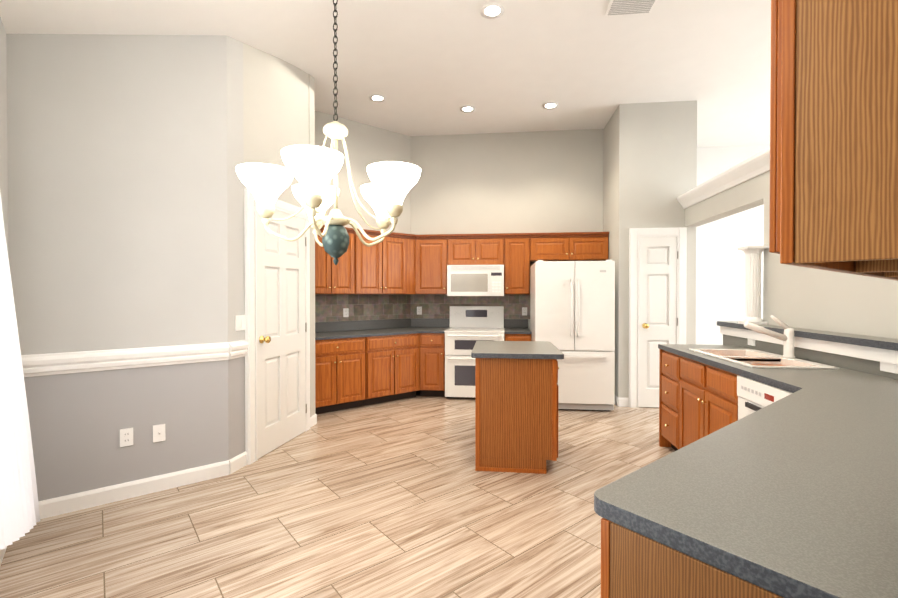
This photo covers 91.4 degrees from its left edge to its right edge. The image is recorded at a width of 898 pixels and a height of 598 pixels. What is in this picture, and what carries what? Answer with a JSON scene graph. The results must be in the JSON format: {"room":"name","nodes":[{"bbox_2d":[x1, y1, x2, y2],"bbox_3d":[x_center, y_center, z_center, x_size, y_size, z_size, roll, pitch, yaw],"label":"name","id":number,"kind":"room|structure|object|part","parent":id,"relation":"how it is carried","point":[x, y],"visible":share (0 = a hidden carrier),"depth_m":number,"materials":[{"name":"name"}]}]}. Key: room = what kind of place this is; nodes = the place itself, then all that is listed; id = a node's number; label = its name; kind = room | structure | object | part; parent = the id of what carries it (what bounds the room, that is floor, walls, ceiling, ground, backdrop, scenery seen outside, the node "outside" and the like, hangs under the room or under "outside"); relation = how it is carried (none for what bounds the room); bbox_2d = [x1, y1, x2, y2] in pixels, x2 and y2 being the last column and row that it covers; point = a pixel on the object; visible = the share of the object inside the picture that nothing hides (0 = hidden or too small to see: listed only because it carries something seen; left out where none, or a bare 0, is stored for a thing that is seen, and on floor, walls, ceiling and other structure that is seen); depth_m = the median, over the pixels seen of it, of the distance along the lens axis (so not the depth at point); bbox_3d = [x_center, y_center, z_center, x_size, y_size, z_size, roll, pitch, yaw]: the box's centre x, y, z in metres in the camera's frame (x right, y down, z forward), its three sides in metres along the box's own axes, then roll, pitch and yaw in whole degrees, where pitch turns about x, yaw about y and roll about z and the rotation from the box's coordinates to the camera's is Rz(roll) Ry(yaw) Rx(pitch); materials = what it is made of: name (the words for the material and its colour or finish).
{"room":"kitchen","nodes":[
{"label":"kitchen","id":0,"kind":"room"},
{"bbox_2d":[0,390,674,597],"bbox_3d":[1.907,1.387,1.959,14.500,0.120,13.500,0,1,6],"label":"floor","id":1,"kind":"structure","parent":0,"point":[401,498],"depth_m":2.56,"materials":[{"name":"tile"}]},
{"bbox_2d":[315,342,366,413],"bbox_3d":[-1.472,0.871,5.216,0.959,0.845,0.959,0,1,6],"label":"base cabinet","id":2,"kind":"object","parent":1,"relation":"on","point":[363,363],"depth_m":5.00,"materials":[{"name":"brown wood"}]},
{"bbox_2d":[315,326,449,341],"bbox_3d":[-1.006,0.430,5.522,1.853,0.030,1.734,0,1,6],"label":"countertop","id":3,"kind":"structure","parent":2,"relation":"on","point":[322,333],"depth_m":5.56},
{"bbox_2d":[367,342,422,404],"bbox_3d":[-0.846,0.866,5.692,1.034,0.845,0.973,0,1,6],"label":"base cabinet","id":4,"kind":"object","parent":1,"relation":"on","point":[394,369],"depth_m":5.46,"materials":[{"name":"brown wood"}]},
{"bbox_2d":[423,330,444,396],"bbox_3d":[-0.213,0.863,5.968,0.371,0.845,0.684,0,1,6],"label":"base cabinet","id":5,"kind":"object","parent":1,"relation":"on","point":[433,352],"depth_m":5.69,"materials":[{"name":"brown wood"}]},
{"bbox_2d":[444,306,504,398],"bbox_3d":[0.355,0.696,5.881,0.766,1.181,0.710,0,1,6],"label":"range","id":6,"kind":"object","parent":1,"relation":"on","point":[468,328],"visible":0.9,"depth_m":5.61,"materials":[{"name":"white metal"}]},
{"bbox_2d":[471,341,563,473],"bbox_3d":[0.558,0.856,3.718,0.690,0.905,0.900,0,1,6],"label":"kitchen island","id":7,"kind":"object","parent":1,"relation":"on","point":[516,407],"visible":1,"depth_m":3.32,"materials":[{"name":"brown wood"}]},
{"bbox_2d":[504,334,530,340],"bbox_3d":[0.912,0.864,5.876,0.335,0.845,0.626,0,1,6],"label":"base cabinet","id":8,"kind":"object","parent":1,"relation":"on","point":[507,337],"depth_m":5.57,"materials":[{"name":"brown wood"}]},
{"bbox_2d":[504,326,530,333],"bbox_3d":[0.911,0.427,5.869,0.336,0.030,0.631,0,1,6],"label":"countertop","id":9,"kind":"structure","parent":8,"relation":"on","point":[508,329],"depth_m":5.74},
{"bbox_2d":[530,260,614,410],"bbox_3d":[1.478,0.420,5.351,0.893,1.745,0.778,0,1,6],"label":"refrigerator","id":10,"kind":"object","parent":1,"relation":"on","point":[572,311],"visible":0.85,"depth_m":5.02,"materials":[{"name":"white metal"}]},
{"bbox_2d":[594,315,897,597],"bbox_3d":[1.383,0.721,2.168,1.854,1.208,3.559,0,1,6],"label":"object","id":11,"kind":"structure","parent":1,"relation":"on","point":[794,494],"depth_m":0.99,"materials":[{"name":"grey laminate"}]},
{"bbox_2d":[737,375,791,419],"bbox_3d":[1.978,0.891,2.292,0.600,0.864,0.600,0,1,6],"label":"dishwasher","id":12,"kind":"object","parent":1,"relation":"on","point":[753,395],"visible":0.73,"depth_m":2.44,"materials":[{"name":"white"}]},
{"bbox_2d":[0,0,770,146],"bbox_3d":[4.910,-1.767,3.891,15.200,1.112,18.000,0,1,-39],"label":"ceiling","id":13,"kind":"structure","parent":0,"point":[427,67],"depth_m":4.10,"materials":[{"name":"paint"}]},
{"bbox_2d":[236,0,420,264],"bbox_3d":[-0.474,-1.035,1.818,0.738,1.786,0.724,0,1,6],"label":"chandelier","id":14,"kind":"object","parent":13,"relation":"hanging from","point":[313,170],"visible":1,"depth_m":1.73,"materials":[{"name":"white glass"}]},
{"bbox_3d":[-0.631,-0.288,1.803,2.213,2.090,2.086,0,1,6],"label":"arm","id":15,"kind":"part","parent":14,"relation":"part of"},
{"bbox_3d":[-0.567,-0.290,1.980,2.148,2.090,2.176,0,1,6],"label":"arm","id":16,"kind":"part","parent":14,"relation":"part of"},
{"bbox_3d":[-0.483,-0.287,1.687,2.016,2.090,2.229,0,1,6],"label":"arm","id":17,"kind":"part","parent":14,"relation":"part of"},
{"bbox_3d":[-0.477,-1.318,1.837,0.021,1.146,0.021,0,1,6],"label":"chain","id":18,"kind":"part","parent":14,"relation":"part of","materials":[{"name":"grey metal"}]},
{"bbox_3d":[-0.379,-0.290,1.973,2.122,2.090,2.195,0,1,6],"label":"arm","id":19,"kind":"part","parent":14,"relation":"part of"},
{"bbox_3d":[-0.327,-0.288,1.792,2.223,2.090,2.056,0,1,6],"label":"arm","id":20,"kind":"part","parent":14,"relation":"part of"},
{"bbox_2d":[369,94,385,101],"bbox_3d":[-0.830,-2.329,5.083,0.188,0.008,0.188,0,1,-3],"label":"recessed light","id":21,"kind":"object","parent":13,"relation":"in","point":[375,98],"depth_m":5.09,"materials":[{"name":"white"}]},
{"bbox_2d":[460,106,474,112],"bbox_3d":[0.228,-2.332,5.381,0.188,0.008,0.188,0,1,-3],"label":"recessed light","id":22,"kind":"object","parent":13,"relation":"in","point":[466,109],"depth_m":5.39,"materials":[{"name":"white"}]},
{"bbox_2d":[481,3,503,18],"bbox_3d":[0.349,-2.313,3.518,0.188,0.008,0.188,0,1,-3],"label":"recessed light","id":23,"kind":"object","parent":13,"relation":"in","point":[492,11],"depth_m":3.52,"materials":[{"name":"white"}]},
{"bbox_2d":[542,102,557,108],"bbox_3d":[1.223,-2.331,5.284,0.188,0.008,0.188,0,1,-3],"label":"recessed light","id":24,"kind":"object","parent":13,"relation":"in","point":[551,105],"depth_m":5.28,"materials":[{"name":"white"}]},
{"bbox_2d":[605,0,657,15],"bbox_3d":[1.437,-2.310,3.441,0.360,0.015,0.220,0,1,6],"label":"ceiling vent","id":25,"kind":"object","parent":13,"relation":"in","point":[619,7],"visible":1,"depth_m":3.46,"materials":[{"name":"white metal"}]},
{"bbox_2d":[0,17,897,500],"bbox_3d":[2.636,-0.617,1.332,10.920,3.900,11.450,0,1,6],"label":"wall","id":26,"kind":"structure","parent":0,"point":[122,185],"depth_m":3.11,"materials":[{"name":"paint"}]},
{"bbox_2d":[0,193,39,549],"bbox_3d":[-1.593,-0.097,1.536,0.069,2.645,2.129,0,1,-39],"label":"sheer curtain","id":27,"kind":"object","parent":26,"relation":"hanging from","point":[19,511],"visible":1,"depth_m":1.71,"materials":[{"name":"white fabric"}]},
{"bbox_2d":[0,340,247,565],"bbox_3d":[-2.194,0.834,1.704,0.900,0.990,3.618,0,1,6],"label":"trim","id":28,"kind":"structure","parent":26,"relation":"attached to","point":[98,360],"depth_m":2.89,"materials":[{"name":"wood"}]},
{"bbox_2d":[120,428,132,446],"bbox_3d":[-2.126,0.912,2.888,0.072,0.115,0.009,0,1,-39],"label":"outlet","id":29,"kind":"object","parent":26,"relation":"attached to","point":[126,436],"depth_m":2.88,"materials":[{"name":"grey plastic"}]},
{"bbox_2d":[153,424,165,442],"bbox_3d":[-1.983,0.919,2.997,0.072,0.115,0.018,0,1,-39],"label":"outlet","id":30,"kind":"object","parent":26,"relation":"attached to","point":[159,434],"depth_m":3.00,"materials":[{"name":"grey plastic"}]},
{"bbox_2d":[235,315,244,330],"bbox_3d":[-1.618,0.185,3.402,0.010,0.118,0.115,0,1,12],"label":"light switch","id":31,"kind":"object","parent":26,"relation":"attached to","point":[239,319],"depth_m":3.38,"materials":[{"name":"grey plastic"}]},
{"bbox_2d":[244,188,309,464],"bbox_3d":[-1.500,0.216,3.922,0.123,2.182,0.958,0,1,6],"label":"door","id":32,"kind":"structure","parent":26,"relation":"attached to","point":[277,339],"depth_m":3.82,"materials":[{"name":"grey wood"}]},
{"bbox_2d":[315,225,358,293],"bbox_3d":[-1.484,-0.450,5.358,0.719,0.785,0.664,0,1,6],"label":"upper cabinet","id":33,"kind":"object","parent":26,"relation":"attached to","point":[343,277],"depth_m":5.29,"materials":[{"name":"brown wood"}]},
{"bbox_2d":[315,294,410,321],"bbox_3d":[-1.255,0.113,5.772,1.792,0.346,0.008,0,1,-39],"label":"tile backsplash","id":34,"kind":"structure","parent":26,"relation":"attached to","point":[329,307],"depth_m":5.85,"materials":[{"name":"grey tile"}]},
{"bbox_2d":[343,308,348,316],"bbox_3d":[-1.339,0.179,5.694,0.072,0.115,0.009,0,1,-39],"label":"outlet","id":35,"kind":"object","parent":34,"relation":"attached to","point":[345,310],"depth_m":5.69,"materials":[{"name":"grey plastic"}]},
{"bbox_2d":[359,229,406,293],"bbox_3d":[-0.972,-0.454,5.770,0.764,0.785,0.820,0,1,6],"label":"upper cabinet","id":36,"kind":"object","parent":26,"relation":"attached to","point":[396,263],"depth_m":5.68,"materials":[{"name":"brown wood"}]},
{"bbox_2d":[407,234,422,293],"bbox_3d":[-0.567,-0.457,6.098,0.416,0.785,0.475,0,1,6],"label":"upper cabinet","id":37,"kind":"object","parent":26,"relation":"attached to","point":[414,242],"depth_m":5.99,"materials":[{"name":"brown wood"}]},
{"bbox_2d":[423,237,446,293],"bbox_3d":[-0.229,-0.458,6.134,0.453,0.785,0.331,0,1,6],"label":"upper cabinet","id":38,"kind":"object","parent":26,"relation":"attached to","point":[434,248],"depth_m":5.97,"materials":[{"name":"brown wood"}]},
{"bbox_2d":[411,294,529,318],"bbox_3d":[0.301,0.108,6.245,1.715,0.346,0.008,0,1,6],"label":"tile backsplash","id":39,"kind":"structure","parent":26,"relation":"attached to","point":[435,306],"depth_m":6.25,"materials":[{"name":"grey tile"}]},
{"bbox_2d":[417,307,421,314],"bbox_3d":[-0.428,0.167,6.315,0.072,0.115,0.008,0,1,6],"label":"outlet","id":40,"kind":"object","parent":39,"relation":"attached to","point":[419,311],"depth_m":6.31,"materials":[{"name":"grey plastic"}]},
{"bbox_2d":[522,307,526,314],"bbox_3d":[1.063,0.175,6.154,0.072,0.115,0.008,0,1,6],"label":"outlet","id":41,"kind":"object","parent":39,"relation":"attached to","point":[524,309],"depth_m":6.15,"materials":[{"name":"grey plastic"}]},
{"bbox_2d":[447,233,506,264],"bbox_3d":[0.377,-0.655,6.067,0.762,0.389,0.331,0,1,6],"label":"upper cabinet","id":42,"kind":"object","parent":26,"relation":"attached to","point":[469,249],"depth_m":5.90,"materials":[{"name":"brown wood"}]},
{"bbox_2d":[447,265,503,295],"bbox_3d":[0.370,-0.248,6.011,0.758,0.417,0.430,0,1,6],"label":"microwave","id":43,"kind":"object","parent":42,"relation":"attached to","point":[475,280],"visible":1,"depth_m":5.82,"materials":[{"name":"white plastic"}]},
{"bbox_2d":[504,233,530,293],"bbox_3d":[0.926,-0.457,6.010,0.339,0.785,0.331,0,1,6],"label":"upper cabinet","id":44,"kind":"object","parent":26,"relation":"attached to","point":[517,269],"depth_m":5.85,"materials":[{"name":"brown wood"}]},
{"bbox_2d":[531,233,608,261],"bbox_3d":[1.601,-0.681,5.935,1.015,0.335,0.331,0,1,6],"label":"upper cabinet","id":45,"kind":"object","parent":26,"relation":"attached to","point":[544,246],"depth_m":5.77,"materials":[{"name":"brown wood"}]},
{"bbox_2d":[615,395,619,406],"bbox_3d":[2.077,1.237,5.665,0.016,0.105,0.801,0,1,6],"label":"trim","id":46,"kind":"structure","parent":26,"relation":"attached to","point":[617,399],"depth_m":5.28,"materials":[{"name":"wood"}]},
{"bbox_2d":[628,227,686,407],"bbox_3d":[2.473,0.226,5.168,0.644,2.137,0.108,0,1,6],"label":"door","id":47,"kind":"structure","parent":26,"relation":"attached to","point":[657,281],"depth_m":5.20,"materials":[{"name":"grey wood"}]},
{"bbox_2d":[748,339,754,345],"bbox_3d":[2.464,0.342,3.568,0.009,0.072,0.100,0,1,6],"label":"outlet","id":48,"kind":"object","parent":26,"relation":"attached to","point":[750,341],"depth_m":3.56,"materials":[{"name":"white plastic"}]},
{"bbox_2d":[737,245,768,324],"bbox_3d":[2.545,-0.115,3.665,0.164,0.648,0.164,0,1,6],"label":"column","id":49,"kind":"structure","parent":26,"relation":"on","point":[753,284],"depth_m":3.62,"materials":[{"name":"white paint"}]},
{"bbox_2d":[677,147,897,364],"bbox_3d":[2.626,0.062,3.412,0.425,2.500,3.570,0,1,6],"label":"trim","id":50,"kind":"structure","parent":26,"relation":"attached to","point":[882,349],"depth_m":3.23,"materials":[{"name":"wood"}]},
{"bbox_2d":[769,0,897,271],"bbox_3d":[0.692,-0.510,0.657,0.257,0.900,0.298,0,1,6],"label":"upper cabinet","id":51,"kind":"object","parent":26,"relation":"attached to","point":[834,138],"depth_m":0.71,"materials":[{"name":"brown wood"}]},
{"bbox_2d":[841,272,897,280],"bbox_3d":[1.229,-0.517,1.281,1.191,0.900,1.207,0,1,6],"label":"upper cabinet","id":52,"kind":"object","parent":26,"relation":"attached to","point":[885,275],"depth_m":1.32,"materials":[{"name":"brown wood"}]},
{"bbox_2d":[880,362,897,373],"bbox_3d":[2.328,0.351,2.310,0.009,0.072,0.118,0,1,6],"label":"outlet","id":53,"kind":"object","parent":26,"relation":"attached to","point":[889,367],"depth_m":2.31,"materials":[{"name":"white plastic"}]}
]}

